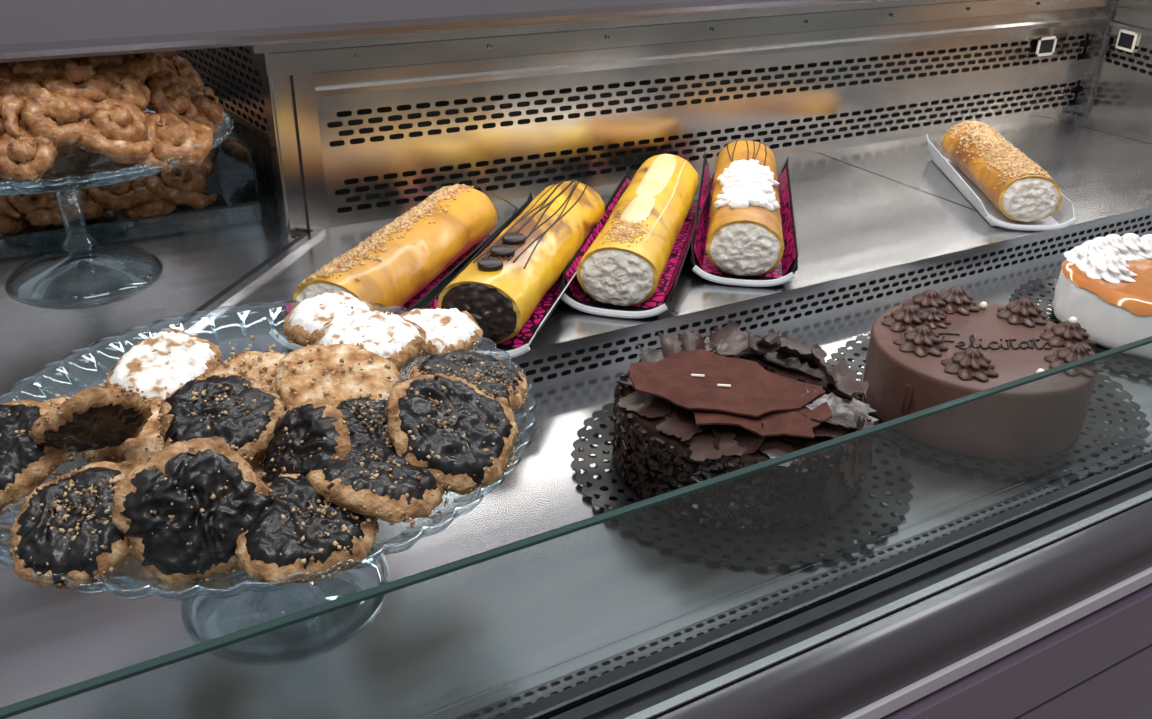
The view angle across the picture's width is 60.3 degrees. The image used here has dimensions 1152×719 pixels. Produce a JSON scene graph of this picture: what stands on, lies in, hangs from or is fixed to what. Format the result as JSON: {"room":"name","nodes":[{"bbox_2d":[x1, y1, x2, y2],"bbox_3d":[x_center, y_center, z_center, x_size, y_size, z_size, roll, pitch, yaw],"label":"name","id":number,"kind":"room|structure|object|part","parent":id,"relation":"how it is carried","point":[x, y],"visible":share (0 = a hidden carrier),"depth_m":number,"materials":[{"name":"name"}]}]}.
{"room":"food shop","nodes":[
{"label":"food shop","id":0,"kind":"room"},
{"bbox_3d":[0.413,1.174,0.880,9.000,0.020,8.000,-14,31,-26],"label":"floor","id":1,"kind":"structure","parent":0,"visible":0},
{"bbox_2d":[0,0,1151,718],"bbox_3d":[-0.017,-0.046,1.615,3.806,1.460,1.850,-14,31,-26],"label":"refrigerated display case","id":2,"kind":"object","parent":1,"relation":"on","point":[994,596],"visible":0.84,"depth_m":1.08,"materials":[{"name":"metal"}]},
{"bbox_2d":[0,110,234,304],"bbox_3d":[-0.604,-0.183,1.185,0.399,0.179,0.398,-14,31,-26],"label":"glass cake stand","id":3,"kind":"object","parent":2,"relation":"on","point":[74,168],"visible":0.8,"depth_m":1.10,"materials":[{"name":"clear glass"}]},
{"bbox_2d":[0,51,223,182],"bbox_3d":[-0.596,-0.313,1.116,0.393,0.163,0.371,3,27,4],"label":"pastries","id":4,"kind":"object","parent":3,"relation":"on","point":[97,103],"visible":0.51,"depth_m":1.02,"materials":[{"name":"brown food"}]},
{"bbox_2d":[0,121,261,239],"bbox_3d":[-0.978,-0.231,1.347,0.970,0.102,0.458,-14,31,-26],"label":"serving tray","id":5,"kind":"object","parent":2,"relation":"on","point":[236,163],"visible":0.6,"depth_m":1.43,"materials":[{"name":"teal"}]},
{"bbox_2d":[0,147,219,235],"bbox_3d":[-0.928,-0.234,1.356,0.866,0.103,0.401,-14,31,-26],"label":"pastries","id":6,"kind":"object","parent":5,"relation":"in","point":[160,193],"visible":0.26,"depth_m":1.35,"materials":[{"name":"brown food"}]},
{"bbox_3d":[-0.430,-0.045,1.111,0.026,0.006,0.620,7,28,11],"label":"mitre trim","id":7,"kind":"part","parent":2,"relation":"part of","materials":[{"name":"silver metal"}]},
{"bbox_3d":[-0.574,-0.485,1.519,0.001,0.410,0.616,-17,32,-31],"label":"perforated bay panel","id":8,"kind":"part","parent":2,"relation":"part of","materials":[{"name":"metal"}]},
{"bbox_2d":[0,300,536,661],"bbox_3d":[-0.229,0.110,0.755,0.399,0.165,0.398,9,28,15],"label":"glass cake stand","id":9,"kind":"object","parent":2,"relation":"on","point":[124,583],"visible":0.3,"depth_m":0.60,"materials":[{"name":"clear glass"}]},
{"bbox_2d":[0,400,66,511],"bbox_3d":[-0.367,0.060,0.637,0.079,0.045,0.082,-14,31,-26],"label":"cookie","id":10,"kind":"object","parent":9,"relation":"on","point":[25,463],"visible":0.85,"depth_m":0.62,"materials":[{"name":"food"}]},
{"bbox_2d":[43,394,80,463],"bbox_3d":[-0.376,0.048,0.702,0.073,0.027,0.071,-14,31,-26],"label":"cookie","id":11,"kind":"object","parent":9,"relation":"on","point":[51,402],"visible":0.06,"depth_m":0.71,"materials":[{"name":"brown food"}]},
{"bbox_2d":[10,461,131,590],"bbox_3d":[-0.290,0.096,0.579,0.076,0.048,0.072,-14,31,-26],"label":"cookie","id":12,"kind":"object","parent":9,"relation":"on","point":[64,529],"visible":0.94,"depth_m":0.57,"materials":[{"name":"food"}]},
{"bbox_2d":[71,459,140,475],"bbox_3d":[-0.297,0.086,0.634,0.075,0.018,0.075,-14,31,-26],"label":"cookie","id":13,"kind":"object","parent":9,"relation":"on","point":[127,466],"visible":0.02,"depth_m":0.65,"materials":[{"name":"brown food"}]},
{"bbox_2d":[29,383,152,453],"bbox_3d":[-0.311,0.038,0.636,0.072,0.063,0.052,-14,31,-26],"label":"cookie","id":14,"kind":"object","parent":13,"relation":"on","point":[95,418],"visible":1,"depth_m":0.62,"materials":[{"name":"food"}]},
{"bbox_2d":[80,399,161,462],"bbox_3d":[-0.315,0.047,0.701,0.077,0.022,0.076,-14,31,-26],"label":"cookie","id":15,"kind":"object","parent":9,"relation":"on","point":[109,454],"visible":0.2,"depth_m":0.67,"materials":[{"name":"brown food"}]},
{"bbox_2d":[122,425,163,461],"bbox_3d":[-0.269,0.060,0.677,0.075,0.022,0.079,-14,31,-26],"label":"cookie","id":16,"kind":"object","parent":9,"relation":"on","point":[145,446],"visible":0.19,"depth_m":0.67,"materials":[{"name":"brown food"}]},
{"bbox_2d":[105,329,220,404],"bbox_3d":[-0.318,0.007,0.764,0.086,0.037,0.084,-14,31,-26],"label":"cookie","id":17,"kind":"object","parent":9,"relation":"on","point":[157,365],"visible":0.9,"depth_m":0.76,"materials":[{"name":"white food"}]},
{"bbox_2d":[112,436,273,582],"bbox_3d":[-0.222,0.088,0.578,0.089,0.075,0.054,-14,31,-26],"label":"cookie","id":18,"kind":"object","parent":9,"relation":"on","point":[183,510],"visible":0.95,"depth_m":0.57,"materials":[{"name":"food"}]},
{"bbox_2d":[33,333,419,489],"bbox_3d":[-0.227,0.052,0.723,0.330,0.006,0.326,-14,31,-26],"label":"crumbs","id":19,"kind":"object","parent":9,"relation":"on","point":[101,385],"visible":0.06,"depth_m":0.83,"materials":[{"name":"brown food"}]},
{"bbox_2d":[209,347,284,393],"bbox_3d":[-0.233,0.018,0.720,0.077,0.032,0.074,-14,31,-26],"label":"cookie","id":20,"kind":"object","parent":9,"relation":"on","point":[259,366],"visible":0.35,"depth_m":0.72,"materials":[{"name":"beige food"}]},
{"bbox_2d":[249,462,263,479],"bbox_3d":[-0.221,0.090,0.621,0.081,0.020,0.078,21,33,33],"label":"cookie","id":21,"kind":"object","parent":9,"relation":"on","point":[257,470],"visible":0.11,"depth_m":0.64,"materials":[{"name":"brown food"}]},
{"bbox_2d":[157,373,284,462],"bbox_3d":[-0.230,0.040,0.644,0.082,0.045,0.076,-14,31,-26],"label":"cookie","id":22,"kind":"object","parent":21,"relation":"on","point":[237,409],"visible":0.87,"depth_m":0.63,"materials":[{"name":"food"}]},
{"bbox_2d":[259,399,354,484],"bbox_3d":[-0.174,0.059,0.633,0.057,0.058,0.068,-14,31,-26],"label":"cookie","id":23,"kind":"object","parent":21,"relation":"on","point":[308,433],"visible":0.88,"depth_m":0.62,"materials":[{"name":"food"}]},
{"bbox_2d":[252,409,286,463],"bbox_3d":[-0.198,0.049,0.687,0.075,0.026,0.076,-14,31,-26],"label":"cookie","id":24,"kind":"object","parent":9,"relation":"on","point":[257,460],"visible":0.02,"depth_m":0.66,"materials":[{"name":"food"}]},
{"bbox_2d":[269,339,400,409],"bbox_3d":[-0.171,0.016,0.709,0.092,0.041,0.088,-14,31,-26],"label":"cookie","id":25,"kind":"object","parent":24,"relation":"on","point":[332,373],"visible":0.7,"depth_m":0.70,"materials":[{"name":"beige food"}]},
{"bbox_2d":[235,471,379,586],"bbox_3d":[-0.160,0.097,0.592,0.088,0.035,0.086,-14,31,-26],"label":"cookie","id":26,"kind":"object","parent":9,"relation":"on","point":[301,535],"visible":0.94,"depth_m":0.57,"materials":[{"name":"food"}]},
{"bbox_2d":[282,291,377,345],"bbox_3d":[-0.210,-0.035,0.860,0.086,0.027,0.089,-14,31,-26],"label":"cookie","id":27,"kind":"object","parent":9,"relation":"on","point":[308,316],"visible":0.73,"depth_m":0.85,"materials":[{"name":"white food"}]},
{"bbox_2d":[312,311,426,372],"bbox_3d":[-0.166,-0.014,0.795,0.094,0.027,0.094,-14,31,-26],"label":"cookie","id":28,"kind":"object","parent":9,"relation":"on","point":[394,338],"visible":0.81,"depth_m":0.79,"materials":[{"name":"white food"}]},
{"bbox_2d":[306,443,449,528],"bbox_3d":[-0.123,0.075,0.622,0.088,0.042,0.090,-14,31,-26],"label":"cookie","id":29,"kind":"object","parent":9,"relation":"on","point":[372,480],"visible":0.94,"depth_m":0.60,"materials":[{"name":"food"}]},
{"bbox_2d":[401,307,482,356],"bbox_3d":[-0.120,-0.023,0.833,0.082,0.028,0.080,-14,31,-26],"label":"cookie","id":30,"kind":"object","parent":9,"relation":"on","point":[451,329],"visible":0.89,"depth_m":0.83,"materials":[{"name":"white food"}]},
{"bbox_2d":[382,372,518,494],"bbox_3d":[-0.083,0.045,0.658,0.094,0.058,0.084,-14,31,-26],"label":"cookie","id":31,"kind":"object","parent":9,"relation":"on","point":[465,437],"visible":0.99,"depth_m":0.64,"materials":[{"name":"food"}]},
{"bbox_2d":[408,349,527,411],"bbox_3d":[-0.080,0.017,0.740,0.091,0.034,0.092,-14,31,-26],"label":"cookie","id":32,"kind":"object","parent":9,"relation":"on","point":[500,379],"visible":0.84,"depth_m":0.74,"materials":[{"name":"food"}]},
{"bbox_3d":[-0.140,0.077,0.657,0.079,0.018,0.079,-14,31,-26],"label":"cookie","id":33,"kind":"object","parent":9,"relation":"on","visible":0},
{"bbox_2d":[333,393,391,448],"bbox_3d":[-0.139,0.047,0.664,0.072,0.028,0.073,-14,31,-26],"label":"cookie","id":34,"kind":"object","parent":33,"relation":"on","point":[366,417],"visible":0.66,"depth_m":0.66,"materials":[{"name":"food"}]},
{"bbox_3d":[-0.373,-0.275,1.330,0.060,0.217,0.047,-14,31,-26],"label":"post","id":35,"kind":"part","parent":2,"relation":"part of","materials":[{"name":"metal"}]},
{"bbox_2d":[269,197,516,350],"bbox_3d":[-0.206,-0.108,1.198,0.134,0.045,0.407,9,28,16],"label":"cake tray","id":36,"kind":"object","parent":2,"relation":"on","point":[424,297],"visible":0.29,"depth_m":1.15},
{"bbox_2d":[291,184,497,313],"bbox_3d":[-0.205,-0.127,1.193,0.098,0.077,0.378,9,28,15],"label":"cake","id":37,"kind":"object","parent":36,"relation":"in","point":[388,268],"visible":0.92,"depth_m":1.14,"materials":[{"name":"yellow food"}]},
{"bbox_2d":[425,192,576,358],"bbox_3d":[-0.056,-0.115,1.216,0.134,0.045,0.427,8,28,13],"label":"cake tray","id":38,"kind":"object","parent":2,"relation":"on","point":[520,343],"visible":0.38,"depth_m":1.11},
{"bbox_2d":[437,179,604,344],"bbox_3d":[-0.055,-0.135,1.211,0.098,0.079,0.397,8,28,13],"label":"cake","id":39,"kind":"object","parent":38,"relation":"on","point":[502,287],"visible":0.94,"depth_m":1.11,"materials":[{"name":"yellow food"}]},
{"bbox_2d":[0,113,1151,403],"bbox_3d":[-0.138,-0.341,1.708,3.800,0.006,1.347,-14,31,-26],"label":"shelf","id":40,"kind":"object","parent":2,"relation":"attached to","point":[867,209],"depth_m":1.33,"materials":[{"name":"metal"}]},
{"bbox_2d":[559,166,713,317],"bbox_3d":[0.092,-0.169,1.326,0.134,0.045,0.457,7,28,11],"label":"cake tray","id":41,"kind":"object","parent":2,"relation":"on","point":[575,296],"visible":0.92,"depth_m":1.21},
{"bbox_2d":[576,153,698,305],"bbox_3d":[0.094,-0.187,1.321,0.097,0.075,0.427,7,28,11],"label":"cake","id":42,"kind":"object","parent":41,"relation":"in","point":[625,263],"visible":1,"depth_m":1.19,"materials":[{"name":"yellow food"}]},
{"bbox_3d":[0.389,-0.621,1.618,1.840,0.228,0.130,-14,31,-26],"label":"frame","id":43,"kind":"part","parent":2,"relation":"part of","materials":[{"name":"silver metal"}]},
{"bbox_3d":[0.350,-0.436,1.705,1.600,0.182,0.011,-14,31,-26],"label":"perforated panel","id":44,"kind":"part","parent":2,"relation":"part of","materials":[{"name":"metal"}]},
{"bbox_2d":[570,402,913,566],"bbox_3d":[0.158,0.097,0.963,0.327,0.006,0.327,-14,31,-26],"label":"lace doily","id":45,"kind":"object","parent":2,"relation":"on","point":[714,555],"visible":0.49,"depth_m":0.88,"materials":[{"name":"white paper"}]},
{"bbox_2d":[611,319,884,531],"bbox_3d":[0.158,0.050,0.936,0.244,0.107,0.248,-14,31,-26],"label":"cake","id":46,"kind":"object","parent":45,"relation":"on","point":[694,409],"visible":0.98,"depth_m":0.87,"materials":[{"name":"brown food"}]},
{"bbox_2d":[691,152,798,286],"bbox_3d":[0.240,-0.210,1.411,0.134,0.045,0.447,5,28,7],"label":"cake tray","id":47,"kind":"object","parent":2,"relation":"on","point":[784,271],"visible":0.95,"depth_m":1.30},
{"bbox_2d":[706,140,783,275],"bbox_3d":[0.241,-0.233,1.404,0.098,0.084,0.418,5,28,7],"label":"cake","id":48,"kind":"object","parent":47,"relation":"on","point":[745,233],"visible":1,"depth_m":1.26,"materials":[{"name":"orange food"}]},
{"bbox_2d":[421,432,1151,718],"bbox_3d":[0.383,0.144,0.903,3.800,0.012,0.046,-14,31,-26],"label":"vent grille","id":49,"kind":"object","parent":2,"relation":"attached to","point":[576,680],"depth_m":0.78,"materials":[{"name":"metal"}]},
{"bbox_3d":[0.418,0.184,0.851,3.800,0.038,0.036,-14,31,-26],"label":"bullnose trim","id":50,"kind":"part","parent":2,"relation":"part of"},
{"bbox_2d":[826,333,1149,477],"bbox_3d":[0.444,0.037,1.090,0.335,0.006,0.335,-14,31,-26],"label":"lace doily","id":51,"kind":"object","parent":2,"relation":"on","point":[1036,471],"visible":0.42,"depth_m":1.00,"materials":[{"name":"black paper"}]},
{"bbox_2d":[863,287,1103,459],"bbox_3d":[0.420,0.003,1.040,0.231,0.102,0.224,-14,31,-26],"label":"cake","id":52,"kind":"object","parent":51,"relation":"on","point":[930,349],"visible":0.99,"depth_m":0.98,"materials":[{"name":"brown food"}]},
{"bbox_2d":[926,134,1076,230],"bbox_3d":[0.668,-0.288,1.578,0.134,0.045,0.372,3,27,3],"label":"cake tray","id":53,"kind":"object","parent":2,"relation":"on","point":[1065,216],"visible":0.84,"depth_m":1.48,"materials":[{"name":"white plastic"}]},
{"bbox_2d":[941,120,1061,221],"bbox_3d":[0.669,-0.308,1.573,0.097,0.074,0.343,2,27,2],"label":"cake","id":54,"kind":"object","parent":53,"relation":"in","point":[1013,182],"visible":1,"depth_m":1.48,"materials":[{"name":"food"}]},
{"bbox_2d":[1035,36,1057,56],"bbox_3d":[0.932,-0.621,1.964,0.052,0.036,0.003,-14,31,-26],"label":"holder","id":55,"kind":"object","parent":2,"relation":"attached to","point":[1046,45],"visible":1,"depth_m":1.96,"materials":[{"name":"plastic"}]},
{"bbox_2d":[1009,275,1151,375],"bbox_3d":[0.724,-0.045,1.260,0.327,0.006,0.327,-14,31,-26],"label":"lace doily","id":56,"kind":"object","parent":2,"relation":"on","point":[1042,304],"visible":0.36,"depth_m":1.29,"materials":[{"name":"black paper"}]},
{"bbox_2d":[1052,233,1151,359],"bbox_3d":[0.723,-0.085,1.232,0.227,0.092,0.227,-7,28,-15],"label":"cake","id":57,"kind":"object","parent":56,"relation":"on","point":[1105,283],"visible":1,"depth_m":1.20,"materials":[{"name":"food"}]},
{"bbox_3d":[1.067,-0.656,2.039,0.040,0.290,0.070,-14,31,-26],"label":"post","id":58,"kind":"part","parent":2,"relation":"part of","materials":[{"name":"metal"}]},
{"bbox_3d":[1.105,-0.550,1.813,0.001,0.310,0.452,-3,28,-8],"label":"perforated panel","id":59,"kind":"part","parent":2,"relation":"part of","materials":[{"name":"metal"}]},
{"bbox_2d":[1115,29,1137,52],"bbox_3d":[1.079,-0.625,1.942,0.003,0.036,0.052,-3,28,-9],"label":"holder","id":60,"kind":"object","parent":2,"relation":"attached to","point":[1126,40],"visible":1,"depth_m":1.94,"materials":[{"name":"plastic"}]}
]}

